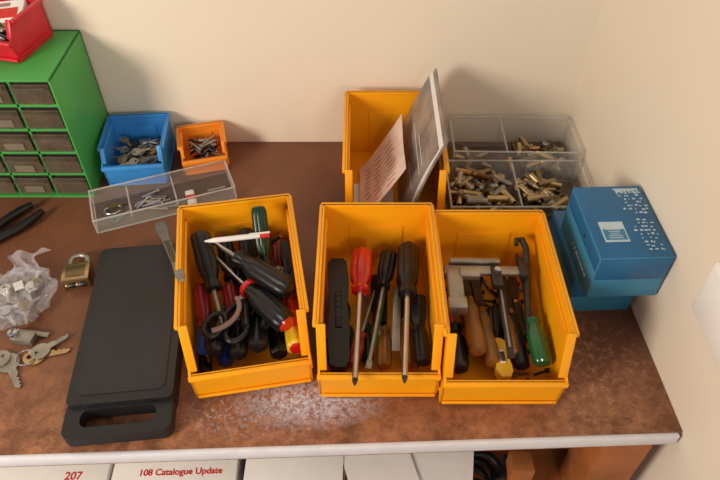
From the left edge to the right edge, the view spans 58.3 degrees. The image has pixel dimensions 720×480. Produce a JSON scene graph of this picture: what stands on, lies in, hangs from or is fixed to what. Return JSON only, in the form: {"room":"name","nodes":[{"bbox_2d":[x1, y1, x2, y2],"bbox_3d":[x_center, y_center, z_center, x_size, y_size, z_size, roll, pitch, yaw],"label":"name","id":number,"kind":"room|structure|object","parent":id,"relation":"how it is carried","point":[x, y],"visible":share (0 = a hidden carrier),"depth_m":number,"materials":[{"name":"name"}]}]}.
{"room":"locksmith workshop","nodes":[
{"label":"locksmith workshop","id":0,"kind":"room"},
{"bbox_2d":[42,0,601,141],"bbox_3d":[-1.000,-0.523,0.852,3.200,2.400,0.100,0,46,0],"label":"wall","id":1,"kind":"structure","parent":0,"point":[270,70],"depth_m":1.02,"materials":[{"name":"beige paint"}]},
{"bbox_2d":[563,0,719,479],"bbox_3d":[0.442,0.174,0.180,0.100,2.400,2.200,-1,46,-1],"label":"wall","id":2,"kind":"structure","parent":0,"point":[645,113],"depth_m":0.77,"materials":[{"name":"beige paint"}]},
{"bbox_2d":[691,262,719,364],"bbox_3d":[0.372,0.089,0.654,0.010,0.074,0.116,-2,46,-2],"label":"wall switch plate","id":3,"kind":"object","parent":2,"relation":"attached to","point":[705,306],"visible":1,"depth_m":0.67,"materials":[{"name":"plastic"}]},
{"bbox_3d":[-1.000,1.348,0.748,3.200,0.050,3.000,0,46,0],"label":"floor","id":4,"kind":"structure","parent":0,"visible":0},
{"bbox_2d":[0,142,681,479],"bbox_3d":[-0.361,0.307,1.198,1.478,0.750,0.613,0,46,0],"label":"workbench","id":5,"kind":"object","parent":4,"relation":"on","point":[616,405],"visible":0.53,"depth_m":0.80,"materials":[{"name":"brown laminate"}]},
{"bbox_2d":[0,271,42,325],"bbox_3d":[-0.469,0.066,0.884,0.104,0.034,0.130,-6,46,-6],"label":"connectors","id":6,"kind":"object","parent":5,"relation":"on","point":[25,307],"visible":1,"depth_m":0.88,"materials":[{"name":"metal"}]},
{"bbox_2d":[0,202,44,241],"bbox_3d":[-0.544,-0.008,0.967,0.046,0.014,0.145,27,52,23],"label":"pliers","id":7,"kind":"object","parent":5,"relation":"on","point":[14,214],"visible":1,"depth_m":0.98,"materials":[{"name":"metal"}]},
{"bbox_2d":[7,328,49,345],"bbox_3d":[-0.432,0.124,0.841,0.048,0.018,0.022,6,46,6],"label":"lock","id":8,"kind":"object","parent":5,"relation":"on","point":[16,336],"visible":1,"depth_m":0.84,"materials":[{"name":"metal"}]},
{"bbox_2d":[0,334,70,388],"bbox_3d":[-0.429,0.159,0.814,0.122,0.005,0.064,-14,48,-13],"label":"keys","id":9,"kind":"object","parent":5,"relation":"on","point":[9,362],"visible":1,"depth_m":0.82,"materials":[{"name":"metal"}]},
{"bbox_2d":[0,30,108,196],"bbox_3d":[-0.576,-0.191,1.008,0.300,0.215,0.148,0,46,0],"label":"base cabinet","id":10,"kind":"object","parent":5,"relation":"on","point":[53,111],"visible":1,"depth_m":0.97,"materials":[{"name":"green plastic"}]},
{"bbox_2d":[0,0,52,62],"bbox_3d":[-0.519,-0.306,0.928,0.108,0.059,0.094,10,47,10],"label":"storage bin","id":11,"kind":"object","parent":10,"relation":"on","point":[30,28],"visible":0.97,"depth_m":0.91,"materials":[{"name":"red plastic"}]},
{"bbox_2d":[0,23,7,40],"bbox_3d":[-0.522,-0.295,0.922,0.098,0.047,0.046,10,47,10],"label":"pile of parts","id":12,"kind":"object","parent":11,"relation":"in","point":[3,36],"visible":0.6,"depth_m":0.90,"materials":[{"name":"grey metal"}]},
{"bbox_2d":[0,0,28,22],"bbox_3d":[-0.502,-0.320,0.927,0.046,0.032,0.052,-3,46,-3],"label":"paper packet","id":13,"kind":"object","parent":12,"relation":"on","point":[8,9],"visible":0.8,"depth_m":0.92,"materials":[{"name":"white paper"}]},
{"bbox_2d":[0,464,114,479],"bbox_3d":[-0.414,0.272,0.936,0.160,0.078,0.251,-1,46,-1],"label":"catalogue","id":14,"kind":"object","parent":5,"relation":"on","point":[90,471],"visible":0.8,"depth_m":0.85,"materials":[{"name":"red ink"},{"name":"white plastic"},{"name":"paper"}]},
{"bbox_2d":[61,253,93,289],"bbox_3d":[-0.400,0.042,0.916,0.038,0.021,0.064,-9,47,-8],"label":"padlock","id":15,"kind":"object","parent":5,"relation":"on","point":[80,274],"visible":1,"depth_m":0.90,"materials":[{"name":"gold metal"}]},
{"bbox_2d":[61,243,182,446],"bbox_3d":[-0.291,0.121,0.832,0.122,0.032,0.288,-4,46,-4],"label":"tool case","id":16,"kind":"object","parent":5,"relation":"on","point":[129,358],"visible":0.98,"depth_m":0.79,"materials":[{"name":"plastic"}]},
{"bbox_2d":[97,112,175,185],"bbox_3d":[-0.366,-0.149,1.069,0.104,0.069,0.114,-4,46,-3],"label":"storage bin","id":17,"kind":"object","parent":5,"relation":"on","point":[138,126],"visible":0.94,"depth_m":1.06,"materials":[{"name":"blue plastic"}]},
{"bbox_2d":[111,136,172,164],"bbox_3d":[-0.366,-0.144,1.084,0.102,0.036,0.102,0,46,0],"label":"keys","id":18,"kind":"object","parent":17,"relation":"in","point":[140,152],"visible":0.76,"depth_m":1.07,"materials":[{"name":"metal"}]},
{"bbox_2d":[111,459,245,479],"bbox_3d":[-0.246,0.268,0.938,0.162,0.080,0.251,-1,46,-1],"label":"catalogue","id":19,"kind":"object","parent":5,"relation":"on","point":[234,469],"visible":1,"depth_m":0.85,"materials":[{"name":"red ink"},{"name":"white plastic"},{"name":"paper"}]},
{"bbox_2d":[175,120,229,174],"bbox_3d":[-0.263,-0.154,1.086,0.080,0.051,0.080,-10,47,-10],"label":"storage bin","id":20,"kind":"object","parent":5,"relation":"on","point":[206,129],"visible":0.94,"depth_m":1.08,"materials":[{"name":"orange plastic"}]},
{"bbox_2d":[188,134,222,159],"bbox_3d":[-0.263,-0.155,1.093,0.056,0.039,0.044,-11,47,-11],"label":"pile","id":21,"kind":"object","parent":20,"relation":"in","point":[208,147],"visible":0.96,"depth_m":1.08,"materials":[{"name":"silver metal"}]},
{"bbox_2d":[174,193,312,398],"bbox_3d":[-0.146,0.068,0.822,0.150,0.123,0.226,-7,46,-7],"label":"storage bin","id":22,"kind":"object","parent":5,"relation":"on","point":[256,371],"visible":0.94,"depth_m":0.81,"materials":[{"name":"yellow plastic"}]},
{"bbox_2d":[155,221,184,281],"bbox_3d":[-0.244,0.011,0.828,0.015,0.071,0.183,-19,49,-17],"label":"spatula","id":23,"kind":"object","parent":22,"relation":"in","point":[161,228],"visible":1,"depth_m":0.83,"materials":[{"name":"silver metal"}]},
{"bbox_2d":[193,283,211,362],"bbox_3d":[-0.193,0.100,0.800,0.020,0.032,0.106,-10,47,-9],"label":"screwdriver","id":24,"kind":"object","parent":22,"relation":"in","point":[202,300],"visible":0.77,"depth_m":0.81,"materials":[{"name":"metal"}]},
{"bbox_2d":[196,326,209,354],"bbox_3d":[-0.197,0.095,0.818,0.017,0.025,0.121,-7,46,-6],"label":"screwdriver","id":25,"kind":"object","parent":22,"relation":"in","point":[200,340],"visible":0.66,"depth_m":0.78,"materials":[{"name":"plastic"}]},
{"bbox_2d":[199,282,211,372],"bbox_3d":[-0.202,0.107,0.845,0.015,0.016,0.160,-7,46,-6],"label":"screwdriver","id":26,"kind":"object","parent":22,"relation":"in","point":[204,366],"visible":0.17,"depth_m":0.79,"materials":[{"name":"plastic"}]},
{"bbox_2d":[190,230,222,323],"bbox_3d":[-0.188,0.046,0.810,0.027,0.052,0.136,-14,48,-13],"label":"screwdriver","id":27,"kind":"object","parent":22,"relation":"in","point":[204,252],"visible":0.92,"depth_m":0.81,"materials":[{"name":"black plastic"}]},
{"bbox_2d":[205,301,228,356],"bbox_3d":[-0.172,0.096,0.805,0.022,0.024,0.111,1,46,1],"label":"screwdriver","id":28,"kind":"object","parent":22,"relation":"in","point":[215,347],"visible":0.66,"depth_m":0.77,"materials":[{"name":"black plastic"}]},
{"bbox_2d":[217,282,232,366],"bbox_3d":[-0.174,0.100,0.838,0.019,0.024,0.149,-6,46,-5],"label":"screwdriver","id":29,"kind":"object","parent":22,"relation":"in","point":[224,360],"visible":0.35,"depth_m":0.79,"materials":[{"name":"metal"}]},
{"bbox_2d":[201,295,250,343],"bbox_3d":[-0.143,0.085,0.798,0.059,0.016,0.121,24,51,21],"label":"scissors","id":30,"kind":"object","parent":22,"relation":"in","point":[224,314],"visible":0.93,"depth_m":0.77,"materials":[{"name":"black plastic"}]},
{"bbox_2d":[211,296,241,332],"bbox_3d":[-0.156,0.092,0.776,0.020,0.010,0.057,20,49,18],"label":"cable","id":31,"kind":"object","parent":30,"relation":"on","point":[235,316],"visible":1,"depth_m":0.77,"materials":[{"name":"plastic"}]},
{"bbox_2d":[217,235,235,282],"bbox_3d":[-0.172,0.042,0.848,0.022,0.044,0.108,-10,47,-10],"label":"screwdriver","id":32,"kind":"object","parent":22,"relation":"in","point":[223,256],"visible":0.43,"depth_m":0.85,"materials":[{"name":"black plastic"}]},
{"bbox_2d":[222,283,239,324],"bbox_3d":[-0.155,0.098,0.802,0.018,0.035,0.100,-12,47,-11],"label":"screwdriver","id":33,"kind":"object","parent":22,"relation":"in","point":[229,291],"visible":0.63,"depth_m":0.81,"materials":[{"name":"plastic"}]},
{"bbox_2d":[204,231,269,242],"bbox_3d":[-0.156,-0.003,0.821,0.083,0.009,0.008,-6,46,-4],"label":"ballpoint pen","id":34,"kind":"object","parent":22,"relation":"in","point":[266,234],"visible":1,"depth_m":0.82,"materials":[{"name":"white plastic"}]},
{"bbox_2d":[229,322,247,360],"bbox_3d":[-0.154,0.086,0.830,0.022,0.030,0.158,-5,46,-4],"label":"screwdriver","id":35,"kind":"object","parent":22,"relation":"in","point":[239,351],"visible":0.42,"depth_m":0.78,"materials":[{"name":"black plastic"}]},
{"bbox_2d":[233,268,246,295],"bbox_3d":[-0.161,0.062,0.853,0.021,0.032,0.082,-2,46,-2],"label":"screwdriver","id":36,"kind":"object","parent":22,"relation":"in","point":[238,271],"visible":0.12,"depth_m":0.85,"materials":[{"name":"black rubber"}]},
{"bbox_2d":[237,227,256,274],"bbox_3d":[-0.145,0.028,0.847,0.022,0.044,0.097,-8,47,-8],"label":"screwdriver","id":37,"kind":"object","parent":22,"relation":"in","point":[248,245],"visible":0.33,"depth_m":0.85,"materials":[{"name":"black plastic"}]},
{"bbox_2d":[213,243,294,298],"bbox_3d":[-0.144,0.029,0.818,0.149,0.030,0.028,29,53,24],"label":"screwdriver","id":38,"kind":"object","parent":22,"relation":"in","point":[265,275],"visible":0.93,"depth_m":0.79,"materials":[{"name":"black plastic"}]},
{"bbox_2d":[240,286,268,329],"bbox_3d":[-0.127,0.066,0.822,0.042,0.023,0.122,0,46,0],"label":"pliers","id":39,"kind":"object","parent":22,"relation":"in","point":[245,314],"visible":0.2,"depth_m":0.78,"materials":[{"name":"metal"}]},
{"bbox_2d":[216,255,293,331],"bbox_3d":[-0.140,0.060,0.806,0.028,0.030,0.160,-34,54,-28],"label":"screwdriver","id":40,"kind":"object","parent":22,"relation":"in","point":[262,301],"visible":0.92,"depth_m":0.77,"materials":[{"name":"black plastic"}]},
{"bbox_2d":[248,310,268,352],"bbox_3d":[-0.127,0.077,0.825,0.024,0.030,0.152,-3,46,-3],"label":"screwdriver","id":41,"kind":"object","parent":22,"relation":"in","point":[257,336],"visible":0.49,"depth_m":0.78,"materials":[{"name":"black plastic"}]},
{"bbox_2d":[251,206,271,264],"bbox_3d":[-0.124,0.020,0.837,0.020,0.101,0.098,-7,46,-7],"label":"screwdriver","id":42,"kind":"object","parent":22,"relation":"in","point":[258,213],"visible":0.68,"depth_m":0.83,"materials":[{"name":"plastic"}]},
{"bbox_2d":[256,233,282,256],"bbox_3d":[-0.131,0.011,0.885,0.065,0.081,0.015,19,49,17],"label":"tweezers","id":43,"kind":"object","parent":22,"relation":"in","point":[275,239],"visible":0.36,"depth_m":0.85,"materials":[{"name":"metal"}]},
{"bbox_2d":[268,325,287,359],"bbox_3d":[-0.115,0.088,0.846,0.022,0.029,0.161,-9,47,-8],"label":"screwdriver","id":44,"kind":"object","parent":22,"relation":"in","point":[277,343],"visible":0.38,"depth_m":0.79,"materials":[{"name":"black plastic"}]},
{"bbox_2d":[272,236,285,300],"bbox_3d":[-0.107,0.035,0.865,0.020,0.030,0.097,-4,46,-4],"label":"screwdriver","id":45,"kind":"object","parent":22,"relation":"in","point":[277,258],"visible":0.48,"depth_m":0.87,"materials":[{"name":"plastic"}]},
{"bbox_2d":[272,259,292,293],"bbox_3d":[-0.106,0.056,0.849,0.034,0.014,0.107,-4,46,-4],"label":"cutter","id":46,"kind":"object","parent":22,"relation":"in","point":[273,264],"visible":0.14,"depth_m":0.86,"materials":[{"name":"metal"}]},
{"bbox_2d":[280,240,295,293],"bbox_3d":[-0.094,0.035,0.852,0.014,0.025,0.077,-8,47,-8],"label":"utility knife","id":47,"kind":"object","parent":22,"relation":"in","point":[285,248],"visible":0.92,"depth_m":0.85,"materials":[{"name":"black plastic"}]},
{"bbox_2d":[282,294,298,326],"bbox_3d":[-0.095,0.060,0.834,0.022,0.032,0.126,-8,47,-8],"label":"screwdriver","id":48,"kind":"object","parent":22,"relation":"in","point":[291,303],"visible":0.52,"depth_m":0.80,"materials":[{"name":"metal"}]},
{"bbox_2d":[284,325,300,353],"bbox_3d":[-0.089,0.089,0.830,0.025,0.035,0.134,-9,47,-8],"label":"screwdriver","id":49,"kind":"object","parent":22,"relation":"in","point":[292,340],"visible":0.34,"depth_m":0.78,"materials":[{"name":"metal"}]},
{"bbox_2d":[243,456,344,479],"bbox_3d":[-0.086,0.276,0.933,0.130,0.076,0.221,1,46,1],"label":"catalogue","id":50,"kind":"object","parent":5,"relation":"on","point":[323,467],"visible":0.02,"depth_m":0.85,"materials":[{"name":"paper"}]},
{"bbox_2d":[312,202,447,396],"bbox_3d":[0.022,0.073,0.817,0.150,0.123,0.226,0,46,0],"label":"storage bin","id":51,"kind":"object","parent":5,"relation":"on","point":[343,227],"visible":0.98,"depth_m":0.84,"materials":[{"name":"yellow plastic"}]},
{"bbox_2d":[327,258,349,372],"bbox_3d":[-0.028,0.093,0.827,0.028,0.028,0.166,-1,46,-1],"label":"utility knife","id":52,"kind":"object","parent":51,"relation":"in","point":[338,336],"visible":1,"depth_m":0.81,"materials":[{"name":"black plastic"}]},
{"bbox_2d":[326,302,354,365],"bbox_3d":[-0.024,0.115,0.839,0.042,0.015,0.112,0,46,0],"label":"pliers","id":53,"kind":"object","parent":51,"relation":"in","point":[352,334],"visible":0.11,"depth_m":0.82,"materials":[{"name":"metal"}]},
{"bbox_2d":[350,246,372,385],"bbox_3d":[-0.002,0.089,0.796,0.028,0.030,0.206,2,45,2],"label":"screwdriver","id":54,"kind":"object","parent":51,"relation":"in","point":[361,257],"visible":1,"depth_m":0.82,"materials":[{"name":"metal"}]},
{"bbox_2d":[349,290,374,367],"bbox_3d":[0.006,0.107,0.824,0.017,0.018,0.132,10,46,10],"label":"screwdriver","id":55,"kind":"object","parent":51,"relation":"in","point":[363,336],"visible":0.59,"depth_m":0.80,"materials":[{"name":"metal"}]},
{"bbox_2d":[362,295,373,364],"bbox_3d":[0.009,0.102,0.851,0.015,0.016,0.146,-1,45,-1],"label":"screwdriver","id":56,"kind":"object","parent":51,"relation":"in","point":[368,328],"visible":0.58,"depth_m":0.82,"materials":[{"name":"metal"}]},
{"bbox_2d":[370,274,385,369],"bbox_3d":[0.025,0.102,0.839,0.021,0.030,0.139,-1,46,-1],"label":"screwdriver","id":57,"kind":"object","parent":51,"relation":"in","point":[374,280],"visible":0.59,"depth_m":0.85,"materials":[{"name":"plastic"}]},
{"bbox_2d":[373,291,384,347],"bbox_3d":[0.024,0.097,0.819,0.007,0.007,0.090,7,48,7],"label":"screwdriver","id":58,"kind":"object","parent":51,"relation":"in","point":[376,337],"visible":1,"depth_m":0.81,"materials":[{"name":"green plastic"}]},
{"bbox_2d":[365,249,396,369],"bbox_3d":[0.024,0.082,0.822,0.023,0.027,0.179,7,46,7],"label":"screwdriver","id":59,"kind":"object","parent":51,"relation":"in","point":[386,266],"visible":1,"depth_m":0.85,"materials":[{"name":"black plastic"}]},
{"bbox_2d":[377,291,391,369],"bbox_3d":[0.033,0.102,0.848,0.018,0.019,0.151,2,47,2],"label":"screwdriver","id":60,"kind":"object","parent":51,"relation":"in","point":[384,353],"visible":0.85,"depth_m":0.81,"materials":[{"name":"brown wood"}]},
{"bbox_2d":[392,286,400,350],"bbox_3d":[0.047,0.100,0.830,0.010,0.003,0.100,2,47,2],"label":"ruler","id":61,"kind":"object","parent":51,"relation":"in","point":[396,300],"visible":0.8,"depth_m":0.83,"materials":[{"name":"silver metal"}]},
{"bbox_2d":[396,279,412,368],"bbox_3d":[0.057,0.100,0.853,0.018,0.018,0.160,0,45,0],"label":"screwdriver","id":62,"kind":"object","parent":51,"relation":"in","point":[410,356],"visible":0.48,"depth_m":0.82,"materials":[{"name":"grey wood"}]},
{"bbox_2d":[397,241,418,382],"bbox_3d":[0.058,0.084,0.801,0.028,0.030,0.217,3,44,3],"label":"screwdriver","id":63,"kind":"object","parent":51,"relation":"in","point":[408,252],"visible":1,"depth_m":0.82,"materials":[{"name":"black plastic"}]},
{"bbox_2d":[410,294,425,368],"bbox_3d":[0.074,0.113,0.819,0.021,0.034,0.096,2,46,2],"label":"screwdriver","id":64,"kind":"object","parent":51,"relation":"in","point":[418,304],"visible":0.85,"depth_m":0.83,"materials":[{"name":"black plastic"}]},
{"bbox_2d":[413,286,430,366],"bbox_3d":[0.075,0.097,0.835,0.020,0.024,0.152,-1,46,-1],"label":"screwdriver","id":65,"kind":"object","parent":51,"relation":"in","point":[421,344],"visible":0.78,"depth_m":0.79,"materials":[{"name":"black plastic"}]},
{"bbox_2d":[342,91,449,209],"bbox_3d":[0.050,-0.117,1.000,0.150,0.123,0.226,0,46,0],"label":"storage bin","id":66,"kind":"object","parent":5,"relation":"on","point":[369,116],"visible":0.41,"depth_m":1.05,"materials":[{"name":"yellow plastic"}]},
{"bbox_2d":[354,114,405,201],"bbox_3d":[0.028,-0.107,0.994,0.076,0.101,0.159,0,46,0],"label":"leaflet","id":67,"kind":"object","parent":66,"relation":"in","point":[378,176],"visible":0.8,"depth_m":1.00,"materials":[{"name":"paper"}]},
{"bbox_2d":[398,68,447,201],"bbox_3d":[0.090,-0.142,0.985,0.056,0.165,0.192,0,46,0],"label":"magazine","id":68,"kind":"object","parent":66,"relation":"in","point":[425,138],"visible":0.84,"depth_m":0.96,"materials":[{"name":"paper"}]},
{"bbox_2d":[473,451,506,479],"bbox_3d":[0.162,0.321,0.887,0.080,0.070,0.057,0,46,0],"label":"cable","id":69,"kind":"object","parent":5,"relation":"on","point":[501,473],"visible":0.66,"depth_m":0.89,"materials":[{"name":"rubber"}]},
{"bbox_2d":[434,210,579,403],"bbox_3d":[0.167,0.082,0.811,0.150,0.119,0.226,0,46,0],"label":"storage bin","id":70,"kind":"object","parent":5,"relation":"on","point":[460,233],"visible":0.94,"depth_m":0.81,"materials":[{"name":"yellow plastic"}]},
{"bbox_2d":[445,281,468,373],"bbox_3d":[0.124,0.106,0.839,0.024,0.026,0.149,2,46,1],"label":"screwdriver","id":71,"kind":"object","parent":70,"relation":"in","point":[461,364],"visible":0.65,"depth_m":0.80,"materials":[{"name":"black rubber"},{"name":"steel"}]},
{"bbox_2d":[453,315,464,327],"bbox_3d":[0.129,0.077,0.872,0.018,0.018,0.100,-1,46,-1],"label":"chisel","id":72,"kind":"object","parent":70,"relation":"in","point":[457,318],"visible":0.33,"depth_m":0.84,"materials":[{"name":"brown wood"}]},
{"bbox_2d":[463,280,485,355],"bbox_3d":[0.142,0.089,0.831,0.024,0.027,0.140,-1,46,-1],"label":"chisel","id":73,"kind":"object","parent":70,"relation":"in","point":[475,336],"visible":0.81,"depth_m":0.80,"materials":[{"name":"brown wood"}]},
{"bbox_2d":[471,280,499,367],"bbox_3d":[0.160,0.096,0.842,0.022,0.024,0.159,-1,46,-1],"label":"chisel","id":74,"kind":"object","parent":70,"relation":"in","point":[491,357],"visible":0.72,"depth_m":0.82,"materials":[{"name":"brown wood"}]},
{"bbox_2d":[444,257,529,314],"bbox_3d":[0.163,0.054,0.817,0.108,0.025,0.085,1,46,1],"label":"clamp","id":75,"kind":"object","parent":70,"relation":"in","point":[459,269],"visible":0.99,"depth_m":0.83,"materials":[{"name":"metal"}]},
{"bbox_2d":[487,306,503,338],"bbox_3d":[0.174,0.123,0.823,0.021,0.027,0.086,2,46,2],"label":"screwdriver","id":76,"kind":"object","parent":70,"relation":"in","point":[493,312],"visible":0.59,"depth_m":0.83,"materials":[{"name":"black plastic"}]},
{"bbox_2d":[444,274,549,379],"bbox_3d":[0.169,0.118,0.847,0.134,0.009,0.193,0,46,0],"label":"bolts","id":77,"kind":"object","parent":70,"relation":"in","point":[482,280],"visible":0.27,"depth_m":0.88,"materials":[{"name":"metal"}]},
{"bbox_2d":[494,338,512,379],"bbox_3d":[0.174,0.146,0.794,0.020,0.017,0.056,-1,46,-1],"label":"knife","id":78,"kind":"object","parent":70,"relation":"in","point":[503,369],"visible":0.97,"depth_m":0.78,"materials":[{"name":"yellow plastic"}]},
{"bbox_2d":[497,286,514,358],"bbox_3d":[0.181,0.094,0.809,0.009,0.009,0.125,1,46,1],"label":"bar","id":79,"kind":"object","parent":78,"relation":"on","point":[501,294],"visible":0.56,"depth_m":0.80,"materials":[{"name":"silver metal"}]},
{"bbox_2d":[502,276,529,370],"bbox_3d":[0.197,0.099,0.843,0.022,0.023,0.161,-1,46,0],"label":"file","id":80,"kind":"object","parent":70,"relation":"in","point":[521,362],"visible":0.61,"depth_m":0.80,"materials":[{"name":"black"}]},
{"bbox_2d":[502,277,518,353],"bbox_3d":[0.190,0.091,0.843,0.016,0.016,0.140,0,45,0],"label":"file","id":81,"kind":"object","parent":80,"relation":"on","point":[514,338],"visible":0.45,"depth_m":0.81,"materials":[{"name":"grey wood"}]},
{"bbox_2d":[508,276,526,340],"bbox_3d":[0.209,0.085,0.866,0.020,0.020,0.120,2,46,2],"label":"file","id":82,"kind":"object","parent":70,"relation":"in","point":[512,280],"visible":0.7,"depth_m":0.86,"materials":[{"name":"gold metal"}]},
{"bbox_2d":[514,237,530,334],"bbox_3d":[0.212,0.057,0.826,0.020,0.050,0.129,0,46,0],"label":"hook","id":83,"kind":"object","parent":70,"relation":"in","point":[526,252],"visible":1,"depth_m":0.82,"materials":[{"name":"metal"}]},
{"bbox_2d":[515,253,552,366],"bbox_3d":[0.213,0.087,0.819,0.023,0.038,0.158,-3,46,-3],"label":"screwdriver","id":84,"kind":"object","parent":70,"relation":"in","point":[541,356],"visible":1,"depth_m":0.78,"materials":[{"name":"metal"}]},
{"bbox_2d":[549,211,632,310],"bbox_3d":[0.319,0.027,0.898,0.087,0.070,0.127,-2,46,-2],"label":"cardboard box","id":85,"kind":"object","parent":5,"relation":"on","point":[579,301],"visible":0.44,"depth_m":0.87,"materials":[{"name":"blue cardboard"}]},
{"bbox_2d":[561,186,674,296],"bbox_3d":[0.323,0.000,0.824,0.089,0.074,0.127,-1,46,-1],"label":"cardboard box","id":86,"kind":"object","parent":85,"relation":"on","point":[617,246],"visible":1,"depth_m":0.79,"materials":[{"name":"blue cardboard"}]},
{"bbox_3d":[0.049,0.271,0.945,0.110,0.066,0.221,-2,46,-2],"label":"catalogue","id":87,"kind":"object","parent":5,"relation":"on","visible":0},
{"bbox_2d":[343,451,473,479],"bbox_3d":[0.062,0.285,0.878,0.204,0.007,0.160,0,46,0],"label":"loose papers","id":88,"kind":"object","parent":87,"relation":"on","point":[440,465],"visible":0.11,"depth_m":0.86,"materials":[{"name":"white paper"}]},
{"bbox_3d":[-0.311,-0.071,1.023,0.218,0.027,0.075,-15,48,-14],"label":"tray","id":89,"kind":"object","parent":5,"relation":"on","visible":0},
{"bbox_2d":[103,186,225,222],"bbox_3d":[-0.309,-0.065,1.026,0.193,0.012,0.053,-13,47,-13],"label":"small metal parts","id":90,"kind":"object","parent":89,"relation":"in","point":[190,195],"visible":0.98,"depth_m":1.02,"materials":[{"name":"metal"}]}
]}

